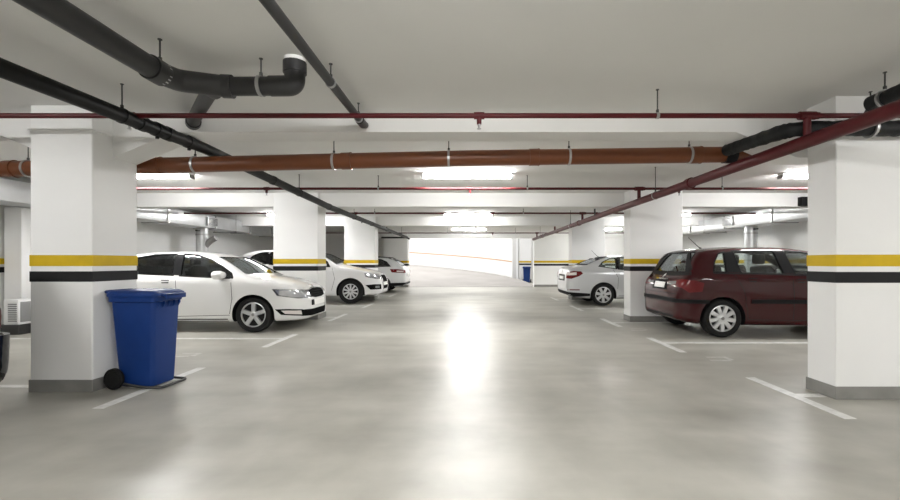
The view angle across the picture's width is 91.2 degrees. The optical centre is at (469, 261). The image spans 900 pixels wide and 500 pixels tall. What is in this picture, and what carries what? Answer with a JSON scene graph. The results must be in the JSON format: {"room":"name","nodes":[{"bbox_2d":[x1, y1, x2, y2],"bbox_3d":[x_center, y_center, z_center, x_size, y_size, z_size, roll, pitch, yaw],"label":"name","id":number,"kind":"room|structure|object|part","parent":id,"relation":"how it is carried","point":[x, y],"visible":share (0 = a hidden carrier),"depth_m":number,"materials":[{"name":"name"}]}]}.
{"room":"parking garage","nodes":[
{"label":"parking garage","id":0,"kind":"room"},
{"bbox_2d":[4,207,30,299],"bbox_3d":[-8.260,0.130,8.100,0.320,2.240,0.300,0,0,0],"label":"wall","id":1,"kind":"structure","parent":0,"point":[17,220],"depth_m":7.95,"materials":[{"name":"white paint"}]},
{"bbox_2d":[0,205,272,324],"bbox_3d":[-8.648,-0.130,7.400,0.304,2.760,29.800,0,0,0],"label":"wall","id":2,"kind":"structure","parent":0,"point":[151,237],"depth_m":12.87,"materials":[{"name":"white paint"}]},
{"bbox_2d":[326,238,383,266],"bbox_3d":[-6.350,-0.130,22.398,4.300,2.760,0.304,0,0,0],"label":"wall","id":3,"kind":"structure","parent":0,"point":[334,246],"depth_m":22.25,"materials":[{"name":"white paint"}]},
{"bbox_2d":[0,282,899,499],"bbox_3d":[0.000,1.400,10.100,17.600,0.300,35.800,0,0,0],"label":"floor","id":4,"kind":"structure","parent":0,"point":[414,393],"depth_m":3.43,"materials":[{"name":"concrete"}]},
{"bbox_2d":[0,308,9,381],"bbox_3d":[-5.885,0.489,2.920,4.170,1.522,2.204,0,0,0],"label":"hatchback car","id":5,"kind":"object","parent":4,"relation":"on","point":[4,336],"visible":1,"depth_m":3.62,"materials":[{"name":"black paint"}]},
{"bbox_2d":[0,298,30,334],"bbox_3d":[-7.880,0.950,7.720,0.320,0.600,0.380,0,0,0],"label":"air conditioning unit","id":6,"kind":"object","parent":4,"relation":"on","point":[17,312],"visible":0.71,"depth_m":7.56,"materials":[{"name":"white"}]},
{"bbox_2d":[8,304,16,321],"bbox_3d":[-7.857,0.872,7.555,0.145,0.306,0.014,0,0,0],"label":"grille","id":7,"kind":"object","parent":6,"relation":"attached to","point":[12,308],"depth_m":7.55,"materials":[{"name":"grey metal"}]},
{"bbox_3d":[-7.890,0.865,7.720,0.260,0.430,0.320,0,0,0],"label":"casing","id":8,"kind":"part","parent":6,"relation":"part of","materials":[{"name":"white metal"}]},
{"bbox_3d":[-7.756,0.865,7.720,0.008,0.350,0.260,0,0,0],"label":"panel","id":9,"kind":"part","parent":6,"relation":"part of","materials":[{"name":"grey metal"}]},
{"bbox_2d":[27,105,137,391],"bbox_3d":[-3.930,-0.130,4.515,0.630,2.760,0.600,0,0,0],"label":"pillar","id":10,"kind":"structure","parent":4,"relation":"on","point":[84,198],"depth_m":4.23,"materials":[{"name":"white paint"}]},
{"bbox_2d":[0,368,203,408],"bbox_3d":[-5.760,1.249,4.475,5.280,0.002,1.450,0,0,0],"label":"parking line","id":11,"kind":"object","parent":4,"relation":"on","point":[141,391],"visible":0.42,"depth_m":4.31,"materials":[{"name":"paint"}]},
{"bbox_2d":[103,288,186,389],"bbox_3d":[-3.302,0.764,4.499,0.635,0.972,0.456,0,0,4],"label":"wheelie bin","id":12,"kind":"object","parent":4,"relation":"on","point":[145,319],"visible":1,"depth_m":4.33,"materials":[{"name":"blue plastic"}]},
{"bbox_3d":[-3.577,0.303,4.519,0.083,0.049,0.351,0,0,4],"label":"handle","id":13,"kind":"part","parent":12,"relation":"part of","materials":[{"name":"blue plastic"}]},
{"bbox_3d":[-3.303,0.310,4.499,0.536,0.066,0.430,0,0,4],"label":"lid","id":14,"kind":"part","parent":12,"relation":"part of","materials":[{"name":"blue plastic"}]},
{"bbox_2d":[10,334,297,346],"bbox_3d":[-5.685,1.249,7.025,5.430,0.002,1.150,0,0,0],"label":"parking line","id":15,"kind":"object","parent":4,"relation":"on","point":[292,335],"visible":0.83,"depth_m":7.17,"materials":[{"name":"paint"}]},
{"bbox_2d":[175,353,201,356],"bbox_3d":[-3.820,1.249,5.905,0.320,0.002,0.250,0,0,0],"label":"bay number","id":16,"kind":"object","parent":4,"relation":"on","point":[195,354],"visible":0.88,"depth_m":5.93,"materials":[{"name":"paint"}]},
{"bbox_2d":[195,228,217,271],"bbox_3d":[-7.745,0.127,12.845,0.580,2.243,0.524,0,0,27],"label":"duct riser","id":17,"kind":"object","parent":4,"relation":"on","point":[203,241],"visible":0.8,"depth_m":12.80,"materials":[{"name":"silver metal"}]},
{"bbox_2d":[137,251,324,331],"bbox_3d":[-5.189,0.476,8.610,4.502,1.548,2.154,0,0,0],"label":"car","id":18,"kind":"object","parent":4,"relation":"on","point":[246,291],"visible":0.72,"depth_m":7.82,"materials":[{"name":"white paint"}]},
{"bbox_3d":[-6.135,0.315,8.610,0.730,0.870,1.100,0,0,0],"label":"seat","id":19,"kind":"part","parent":18,"relation":"part of","materials":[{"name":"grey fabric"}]},
{"bbox_3d":[-5.285,0.315,8.240,0.730,0.870,0.480,0,0,0],"label":"seat","id":20,"kind":"part","parent":18,"relation":"part of","materials":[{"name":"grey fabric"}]},
{"bbox_3d":[-5.285,0.315,8.980,0.730,0.870,0.480,0,0,0],"label":"seat","id":21,"kind":"part","parent":18,"relation":"part of","materials":[{"name":"grey fabric"}]},
{"bbox_3d":[-5.165,1.029,7.819,1.750,0.062,0.062,0,0,0],"label":"sill trim","id":22,"kind":"part","parent":18,"relation":"part of","materials":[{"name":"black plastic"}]},
{"bbox_2d":[211,271,225,279],"bbox_3d":[-4.360,0.230,7.676,0.160,0.150,0.285,0,0,0],"label":"mirror","id":23,"kind":"object","parent":18,"relation":"attached to","point":[218,275],"depth_m":7.58,"materials":[{"name":"white plastic"}]},
{"bbox_3d":[-3.193,0.571,7.986,0.198,0.183,0.725,0,0,43],"label":"headlight trim","id":24,"kind":"part","parent":18,"relation":"part of","materials":[{"name":"grey"}]},
{"bbox_2d":[282,310,301,313],"bbox_3d":[-3.200,0.908,7.901,0.358,0.087,0.044,0,0,-31],"label":"fog lamp","id":25,"kind":"object","parent":18,"relation":"attached to","point":[283,311],"depth_m":7.89,"materials":[{"name":"white"}]},
{"bbox_2d":[308,287,323,296],"bbox_3d":[-3.010,0.588,8.610,0.095,0.175,0.701,0,0,0],"label":"grille","id":26,"kind":"object","parent":18,"relation":"attached to","point":[313,291],"depth_m":8.55,"materials":[{"name":"black plastic"}]},
{"bbox_3d":[-2.952,0.754,8.610,0.028,0.103,0.569,0,0,0],"label":"number plate","id":27,"kind":"part","parent":18,"relation":"part of","materials":[{"name":"white metal"}]},
{"bbox_2d":[273,193,325,318],"bbox_3d":[-3.795,-0.130,9.835,0.986,2.760,0.546,0,0,0],"label":"pillar","id":28,"kind":"structure","parent":4,"relation":"on","point":[299,224],"depth_m":9.57,"materials":[{"name":"white paint"}]},
{"bbox_2d":[243,250,387,303],"bbox_3d":[-5.006,0.425,14.035,4.649,1.650,2.327,0,0,0],"label":"car","id":29,"kind":"object","parent":4,"relation":"on","point":[348,282],"visible":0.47,"depth_m":13.16,"materials":[{"name":"white paint"}]},
{"bbox_3d":[-6.075,0.215,14.035,0.730,0.870,1.100,0,0,0],"label":"seat","id":30,"kind":"part","parent":29,"relation":"part of","materials":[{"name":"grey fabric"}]},
{"bbox_2d":[366,284,381,289],"bbox_3d":[-2.898,0.750,13.307,0.539,0.161,0.094,0,0,-40],"label":"fog lamp","id":31,"kind":"object","parent":29,"relation":"attached to","point":[368,286],"depth_m":13.26,"materials":[{"name":"black plastic"}]},
{"bbox_2d":[381,275,387,288],"bbox_3d":[-2.753,0.619,14.035,0.118,0.425,0.854,0,0,0],"label":"grille","id":32,"kind":"object","parent":29,"relation":"attached to","point":[384,279],"depth_m":13.97,"materials":[{"name":"black plastic"}]},
{"bbox_2d":[324,314,346,320],"bbox_3d":[-5.665,1.249,9.950,5.470,0.002,1.300,0,0,0],"label":"parking line","id":33,"kind":"object","parent":4,"relation":"on","point":[334,318],"visible":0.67,"depth_m":9.90,"materials":[{"name":"paint"}]},
{"bbox_2d":[344,216,377,299],"bbox_3d":[-3.645,-0.130,14.775,1.026,2.760,0.566,0,0,0],"label":"pillar","id":34,"kind":"structure","parent":4,"relation":"on","point":[360,239],"depth_m":14.50,"materials":[{"name":"white paint"}]},
{"bbox_2d":[343,256,409,291],"bbox_3d":[-4.928,0.503,18.685,4.644,1.494,2.327,0,0,0],"label":"car","id":35,"kind":"object","parent":4,"relation":"on","point":[397,273],"visible":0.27,"depth_m":17.84,"materials":[{"name":"white paint"}]},
{"bbox_2d":[390,269,405,272],"bbox_3d":[-2.936,0.369,17.889,0.615,0.164,0.265,0,0,0],"label":"tail lamp","id":36,"kind":"object","parent":35,"relation":"attached to","point":[391,270],"depth_m":17.79,"materials":[{"name":"red plastic"}]},
{"bbox_3d":[-2.954,0.924,18.685,0.675,0.189,1.843,0,0,0],"label":"bumper trim","id":37,"kind":"part","parent":35,"relation":"part of","materials":[{"name":"black plastic"}]},
{"bbox_2d":[384,233,408,286],"bbox_3d":[-3.700,-0.130,22.175,1.216,2.760,0.566,0,0,0],"label":"pillar","id":38,"kind":"structure","parent":4,"relation":"on","point":[397,248],"depth_m":21.90,"materials":[{"name":"white paint"}]},
{"bbox_2d":[409,265,532,286],"bbox_3d":[-4.484,0.616,29.075,15.668,1.868,13.350,0,0,0],"label":"ramp","id":39,"kind":"object","parent":4,"relation":"on","point":[420,276],"visible":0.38,"depth_m":25.34,"materials":[{"name":"concrete"}]},
{"bbox_2d":[519,238,530,279],"bbox_3d":[3.410,-1.000,27.250,0.716,4.500,0.516,0,0,0],"label":"pillar","id":40,"kind":"structure","parent":4,"relation":"on","point":[524,243],"depth_m":27.00,"materials":[{"name":"white paint"}]},
{"bbox_2d":[522,266,530,282],"bbox_3d":[3.418,0.759,26.489,0.530,0.982,0.669,0,0,10],"label":"wheelie bin","id":41,"kind":"object","parent":4,"relation":"on","point":[526,269],"visible":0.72,"depth_m":26.27,"materials":[{"name":"blue plastic"}]},
{"bbox_2d":[568,216,604,299],"bbox_3d":[3.905,-0.130,14.750,1.106,2.760,0.516,0,0,0],"label":"pillar","id":42,"kind":"structure","parent":4,"relation":"on","point":[584,238],"depth_m":14.50,"materials":[{"name":"white paint"}]},
{"bbox_2d":[557,250,623,305],"bbox_3d":[5.060,0.449,13.380,4.580,1.602,2.216,0,0,0],"label":"car","id":43,"kind":"object","parent":4,"relation":"on","point":[588,280],"visible":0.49,"depth_m":12.55,"materials":[{"name":"white metal"}]},
{"bbox_3d":[3.105,0.932,13.380,0.641,0.167,1.706,0,0,0],"label":"bumper trim","id":44,"kind":"part","parent":43,"relation":"part of","materials":[{"name":"black plastic"}]},
{"bbox_2d":[566,271,582,278],"bbox_3d":[3.002,0.368,12.647,0.438,0.224,0.245,0,0,0],"label":"tail lamp","id":45,"kind":"object","parent":43,"relation":"attached to","point":[569,274],"depth_m":12.56,"materials":[{"name":"red plastic"}]},
{"bbox_3d":[4.085,0.315,13.380,0.730,0.870,1.100,0,0,0],"label":"seat","id":46,"kind":"part","parent":43,"relation":"part of","materials":[{"name":"metal"}]},
{"bbox_3d":[4.935,0.315,13.750,0.730,0.870,0.480,0,0,0],"label":"seat","id":47,"kind":"part","parent":43,"relation":"part of","materials":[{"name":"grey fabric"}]},
{"bbox_2d":[601,319,686,326],"bbox_3d":[5.625,1.249,9.100,5.550,0.002,1.200,0,0,0],"label":"parking line","id":48,"kind":"object","parent":4,"relation":"on","point":[610,322],"visible":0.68,"depth_m":9.07,"materials":[{"name":"paint"}]},
{"bbox_2d":[623,190,682,321],"bbox_3d":[3.900,-0.130,9.390,1.116,2.760,0.396,0,0,0],"label":"pillar","id":49,"kind":"structure","parent":4,"relation":"on","point":[653,229],"depth_m":9.20,"materials":[{"name":"white paint"}]},
{"bbox_2d":[707,357,732,360],"bbox_3d":[3.210,1.249,5.675,0.320,0.002,0.250,0,0,0],"label":"bay number","id":50,"kind":"object","parent":4,"relation":"on","point":[729,359],"visible":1,"depth_m":5.66,"materials":[{"name":"paint"}]},
{"bbox_2d":[644,237,807,336],"bbox_3d":[5.528,0.397,8.120,4.124,1.706,2.204,0,0,0],"label":"hatchback car","id":51,"kind":"object","parent":4,"relation":"on","point":[684,286],"visible":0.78,"depth_m":7.30,"materials":[{"name":"red paint"}]},
{"bbox_3d":[3.501,0.407,8.120,0.040,0.105,0.418,0,0,0],"label":"number plate","id":52,"kind":"part","parent":51,"relation":"part of","materials":[{"name":"white metal"}]},
{"bbox_3d":[3.708,0.652,8.120,0.484,0.076,1.751,0,0,0],"label":"bumper moulding","id":53,"kind":"part","parent":51,"relation":"part of","materials":[{"name":"black plastic"}]},
{"bbox_2d":[671,279,703,292],"bbox_3d":[3.626,0.398,7.417,0.208,0.225,0.549,0,0,-37],"label":"tail lamp","id":54,"kind":"object","parent":51,"relation":"attached to","point":[677,285],"depth_m":7.31,"materials":[{"name":"red plastic"}]},
{"bbox_3d":[4.545,0.295,8.120,0.730,0.870,1.100,0,0,0],"label":"seat","id":55,"kind":"part","parent":51,"relation":"part of","materials":[{"name":"fabric"}]},
{"bbox_3d":[5.395,0.295,8.490,0.730,0.870,0.480,0,0,0],"label":"seat","id":56,"kind":"part","parent":51,"relation":"part of","materials":[{"name":"grey fabric"}]},
{"bbox_3d":[5.190,0.217,7.268,2.301,0.088,0.026,0,0,1],"label":"waist trim","id":57,"kind":"part","parent":51,"relation":"part of","materials":[{"name":"black plastic"}]},
{"bbox_3d":[5.395,0.295,7.750,0.730,0.870,0.480,0,0,0],"label":"seat","id":58,"kind":"part","parent":51,"relation":"part of","materials":[{"name":"grey fabric"}]},
{"bbox_3d":[5.480,0.655,7.242,1.681,0.076,0.021,0,0,0],"label":"moulding","id":59,"kind":"part","parent":51,"relation":"part of","materials":[{"name":"black plastic"}]},
{"bbox_2d":[648,338,807,351],"bbox_3d":[5.650,1.249,6.670,5.500,0.002,1.180,0,0,0],"label":"parking line","id":60,"kind":"object","parent":4,"relation":"on","point":[652,339],"visible":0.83,"depth_m":6.82,"materials":[{"name":"paint"}]},
{"bbox_2d":[744,226,757,271],"bbox_3d":[7.850,0.127,12.300,0.344,2.243,0.509,0,0,32],"label":"duct riser","id":61,"kind":"object","parent":4,"relation":"on","point":[750,232],"visible":0.51,"depth_m":12.19,"materials":[{"name":"silver metal"}]},
{"bbox_2d":[745,377,855,418],"bbox_3d":[5.690,1.249,4.130,5.420,0.002,1.260,0,0,0],"label":"parking line","id":62,"kind":"object","parent":4,"relation":"on","point":[801,397],"visible":1,"depth_m":4.08,"materials":[{"name":"paint"}]},
{"bbox_2d":[806,96,899,399],"bbox_3d":[3.888,-0.130,4.170,1.141,2.760,0.356,0,0,0],"label":"pillar","id":63,"kind":"structure","parent":4,"relation":"on","point":[853,257],"depth_m":4.00,"materials":[{"name":"white paint"}]},
{"bbox_2d":[0,0,899,231],"bbox_3d":[0.000,-1.660,7.375,17.600,0.300,30.350,0,0,0],"label":"ceiling","id":64,"kind":"structure","parent":0,"point":[386,56],"depth_m":3.40,"materials":[{"name":"paint"}]},
{"bbox_2d":[0,178,272,237],"bbox_3d":[-7.900,-1.228,9.750,0.760,0.565,23.500,0,0,0],"label":"ventilation duct","id":65,"kind":"object","parent":64,"relation":"hanging from","point":[14,193],"visible":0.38,"depth_m":11.32,"materials":[{"name":"silver metal"}]},
{"bbox_2d":[206,217,217,226],"bbox_3d":[-7.576,-1.175,12.900,0.108,0.250,0.500,0,0,0],"label":"outlet","id":66,"kind":"object","parent":65,"relation":"attached to","point":[210,221],"depth_m":12.85,"materials":[{"name":"grey metal"}]},
{"bbox_2d":[12,0,306,129],"bbox_3d":[-2.037,-1.354,-0.455,1.642,0.312,9.890,0,0,0],"label":"pipe","id":67,"kind":"object","parent":64,"relation":"attached to","point":[209,87],"visible":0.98,"depth_m":3.00,"materials":[{"name":"grey plastic"}]},
{"bbox_3d":[-2.100,-1.433,2.980,0.028,0.154,0.028,0,0,0],"label":"hanger rod","id":68,"kind":"part","parent":67,"relation":"part of","materials":[{"name":"grey metal"}]},
{"bbox_3d":[-1.550,-1.442,3.263,0.028,0.136,0.028,0,0,0],"label":"hanger rod","id":69,"kind":"part","parent":67,"relation":"part of","materials":[{"name":"grey metal"}]},
{"bbox_2d":[283,57,306,76],"bbox_3d":[-1.300,-1.440,3.265,0.168,0.080,0.168,0,0,0],"label":"socket","id":70,"kind":"object","parent":67,"relation":"attached to","point":[290,64],"depth_m":3.20,"materials":[{"name":"grey plastic"}]},
{"bbox_2d":[137,173,194,178],"bbox_3d":[-5.500,-1.465,7.500,1.540,0.090,0.150,0,0,0],"label":"ceiling light","id":71,"kind":"object","parent":64,"relation":"attached to","point":[166,175],"visible":0.5,"depth_m":7.44,"materials":[{"name":"white plastic"}]},
{"bbox_2d":[137,174,188,177],"bbox_3d":[-5.500,-1.454,7.500,1.490,0.056,0.124,0,0,0],"label":"diffuser","id":72,"kind":"object","parent":71,"relation":"attached to","point":[138,175],"depth_m":7.45,"materials":[{"name":"white plastic"}]},
{"bbox_2d":[0,57,409,239],"bbox_3d":[-3.475,-1.272,7.329,1.351,0.476,26.658,0,0,0],"label":"pipe","id":73,"kind":"object","parent":64,"relation":"hanging from","point":[9,71],"visible":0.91,"depth_m":3.73,"materials":[{"name":"grey metal"}]},
{"bbox_3d":[-2.950,-1.405,3.730,0.028,0.210,0.028,0,0,0],"label":"hanger rod","id":74,"kind":"part","parent":73,"relation":"part of","materials":[{"name":"grey metal"}]},
{"bbox_2d":[259,0,368,128],"bbox_3d":[-1.060,-1.417,-0.420,0.083,0.187,9.759,0,0,0],"label":"conduit pipe","id":75,"kind":"object","parent":64,"relation":"hanging from","point":[271,6],"visible":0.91,"depth_m":2.85,"materials":[{"name":"grey plastic"}]},
{"bbox_2d":[0,141,750,177],"bbox_3d":[-0.050,-1.210,4.980,14.903,0.599,0.198,0,0,0],"label":"drain pipe","id":76,"kind":"object","parent":64,"relation":"hanging from","point":[690,154],"visible":0.69,"depth_m":4.90,"materials":[{"name":"orange plastic"}]},
{"bbox_2d":[0,118,807,164],"bbox_3d":[0.000,-1.285,4.635,17.000,0.450,0.330,0,0,0],"label":"beam","id":77,"kind":"structure","parent":64,"relation":"attached to","point":[134,146],"depth_m":4.47,"materials":[{"name":"paint"}]},
{"bbox_2d":[0,89,899,135],"bbox_3d":[0.000,-1.308,3.850,15.000,0.405,0.072,0,0,0],"label":"pipe","id":78,"kind":"object","parent":64,"relation":"hanging from","point":[806,116],"visible":0.85,"depth_m":3.83,"materials":[{"name":"red metal"}]},
{"bbox_3d":[1.640,-1.406,3.850,0.028,0.208,0.028,0,0,0],"label":"hanger rod","id":79,"kind":"part","parent":78,"relation":"part of","materials":[{"name":"grey metal"}]},
{"bbox_2d":[421,173,512,178],"bbox_3d":[-0.050,-1.465,7.500,1.540,0.090,0.150,0,0,0],"label":"ceiling light","id":80,"kind":"object","parent":64,"relation":"attached to","point":[424,175],"visible":1,"depth_m":7.44,"materials":[{"name":"white plastic"}]},
{"bbox_2d":[423,174,510,177],"bbox_3d":[-0.050,-1.454,7.500,1.490,0.056,0.124,0,0,0],"label":"diffuser","id":81,"kind":"object","parent":80,"relation":"attached to","point":[424,175],"depth_m":7.45,"materials":[{"name":"white plastic"}]},
{"bbox_2d":[443,214,491,215],"bbox_3d":[-0.050,-1.465,13.600,1.540,0.090,0.150,0,0,0],"label":"ceiling light","id":82,"kind":"object","parent":64,"relation":"attached to","point":[443,214],"visible":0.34,"depth_m":13.54,"materials":[{"name":"white plastic"}]},
{"bbox_2d":[452,228,485,230],"bbox_3d":[-0.050,-1.465,19.800,1.540,0.090,0.150,0,0,0],"label":"ceiling light","id":83,"kind":"object","parent":64,"relation":"attached to","point":[452,228],"visible":1,"depth_m":19.74,"materials":[{"name":"white plastic"}]},
{"bbox_2d":[452,229,484,229],"bbox_3d":[-0.050,-1.454,19.800,1.490,0.056,0.124,0,0,0],"label":"diffuser","id":84,"kind":"object","parent":83,"relation":"attached to","point":[452,229],"depth_m":19.74,"materials":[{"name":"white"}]},
{"bbox_2d":[217,216,722,225],"bbox_3d":[0.000,-1.360,14.775,17.000,0.300,0.350,0,0,0],"label":"beam","id":85,"kind":"structure","parent":64,"relation":"attached to","point":[246,220],"depth_m":14.60,"materials":[{"name":"paint"}]},
{"bbox_2d":[184,209,755,219],"bbox_3d":[0.000,-1.308,11.550,15.000,0.405,0.072,0,0,0],"label":"pipe","id":86,"kind":"object","parent":64,"relation":"hanging from","point":[582,214],"visible":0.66,"depth_m":11.53,"materials":[{"name":"red metal"}]},
{"bbox_2d":[137,193,807,208],"bbox_3d":[0.000,-1.360,9.800,17.000,0.300,0.360,0,0,0],"label":"beam","id":87,"kind":"structure","parent":64,"relation":"attached to","point":[144,200],"depth_m":9.62,"materials":[{"name":"paint"}]},
{"bbox_2d":[798,197,807,205],"bbox_3d":[7.280,-1.315,9.555,0.240,0.190,0.130,0,0,0],"label":"junction box","id":88,"kind":"object","parent":87,"relation":"attached to","point":[802,201],"visible":0.56,"depth_m":9.49,"materials":[{"name":"black plastic"}]},
{"bbox_2d":[137,175,807,198],"bbox_3d":[0.000,-1.308,7.680,15.000,0.405,0.072,0,0,0],"label":"pipe","id":89,"kind":"object","parent":64,"relation":"hanging from","point":[638,189],"visible":0.88,"depth_m":7.67,"materials":[{"name":"red metal"}]},
{"bbox_2d":[326,233,623,237],"bbox_3d":[0.000,-1.355,22.200,17.000,0.310,0.400,0,0,0],"label":"beam","id":90,"kind":"structure","parent":64,"relation":"attached to","point":[328,235],"depth_m":22.00,"materials":[{"name":"paint"}]},
{"bbox_2d":[326,232,623,236],"bbox_3d":[0.000,-1.308,19.400,15.000,0.405,0.072,0,0,0],"label":"pipe","id":91,"kind":"object","parent":64,"relation":"hanging from","point":[536,233],"visible":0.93,"depth_m":19.39,"materials":[{"name":"red metal"}]},
{"bbox_2d":[605,228,621,229],"bbox_3d":[6.050,-1.465,19.800,1.540,0.090,0.150,0,0,0],"label":"ceiling light","id":92,"kind":"object","parent":64,"relation":"attached to","point":[605,228],"visible":0.44,"depth_m":19.73,"materials":[{"name":"white plastic"}]},
{"bbox_2d":[532,99,899,240],"bbox_3d":[2.950,-1.246,7.000,0.144,0.527,27.000,0,0,0],"label":"pipe","id":93,"kind":"object","parent":64,"relation":"hanging from","point":[890,111],"visible":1,"depth_m":4.21,"materials":[{"name":"metal"}]},
{"bbox_2d":[683,208,807,235],"bbox_3d":[7.900,-1.228,9.750,0.760,0.565,23.500,0,0,0],"label":"ventilation duct","id":94,"kind":"object","parent":64,"relation":"hanging from","point":[765,217],"visible":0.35,"depth_m":12.05,"materials":[{"name":"silver metal"}]},
{"bbox_2d":[722,217,733,226],"bbox_3d":[7.576,-1.175,12.900,0.108,0.250,0.500,0,0,0],"label":"outlet","id":95,"kind":"object","parent":94,"relation":"attached to","point":[726,221],"depth_m":12.85,"materials":[{"name":"grey metal"}]},
{"bbox_2d":[777,173,807,178],"bbox_3d":[6.050,-1.465,7.500,1.540,0.090,0.150,0,0,0],"label":"ceiling light","id":96,"kind":"object","parent":64,"relation":"attached to","point":[781,175],"visible":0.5,"depth_m":7.44,"materials":[{"name":"white plastic"}]},
{"bbox_2d":[784,174,807,177],"bbox_3d":[6.050,-1.454,7.500,1.490,0.056,0.124,0,0,0],"label":"diffuser","id":97,"kind":"object","parent":96,"relation":"attached to","point":[785,175],"depth_m":7.45,"materials":[{"name":"white plastic"}]},
{"bbox_2d":[721,91,899,155],"bbox_3d":[4.487,-1.304,4.340,3.426,0.411,1.048,0,0,0],"label":"insulated pipe","id":98,"kind":"object","parent":64,"relation":"hanging from","point":[889,128],"visible":0.75,"depth_m":3.93,"materials":[{"name":"black plastic"}]},
{"bbox_2d":[863,71,899,112],"bbox_3d":[3.307,-1.330,2.235,0.162,0.360,3.071,0,0,0],"label":"insulated pipe","id":99,"kind":"object","parent":64,"relation":"hanging from","point":[885,96],"visible":0.77,"depth_m":3.49,"materials":[{"name":"black plastic"}]},
{"bbox_3d":[3.300,-1.439,3.500,0.028,0.142,0.028,0,0,0],"label":"hanger rod","id":100,"kind":"part","parent":99,"relation":"part of","materials":[{"name":"grey metal"}]},
{"bbox_2d":[409,238,516,278],"bbox_3d":[-5.103,-1.100,32.902,19.375,5.300,4.225,0,0,25],"label":"wall","id":101,"kind":"structure","parent":0,"point":[498,256],"depth_m":31.44,"materials":[{"name":"white paint"}]},
{"bbox_2d":[517,238,532,281],"bbox_3d":[6.000,-1.200,27.650,6.000,5.100,0.300,0,0,0],"label":"wall","id":102,"kind":"structure","parent":0,"point":[517,238],"depth_m":27.50,"materials":[{"name":"white paint"}]},
{"bbox_2d":[533,238,623,286],"bbox_3d":[5.858,-0.130,22.248,5.284,2.760,0.304,0,0,0],"label":"wall","id":103,"kind":"structure","parent":0,"point":[549,254],"depth_m":22.10,"materials":[{"name":"white paint"}]},
{"bbox_3d":[5.853,1.192,22.103,5.274,0.114,0.014,0,0,0],"label":"skirting","id":104,"kind":"part","parent":103,"relation":"part of","materials":[{"name":"grey paint"}]},
{"bbox_2d":[683,221,807,271],"bbox_3d":[8.648,-0.130,7.400,0.304,2.760,29.800,0,0,0],"label":"wall","id":105,"kind":"structure","parent":0,"point":[788,235],"depth_m":12.74,"materials":[{"name":"white paint"}]}
]}

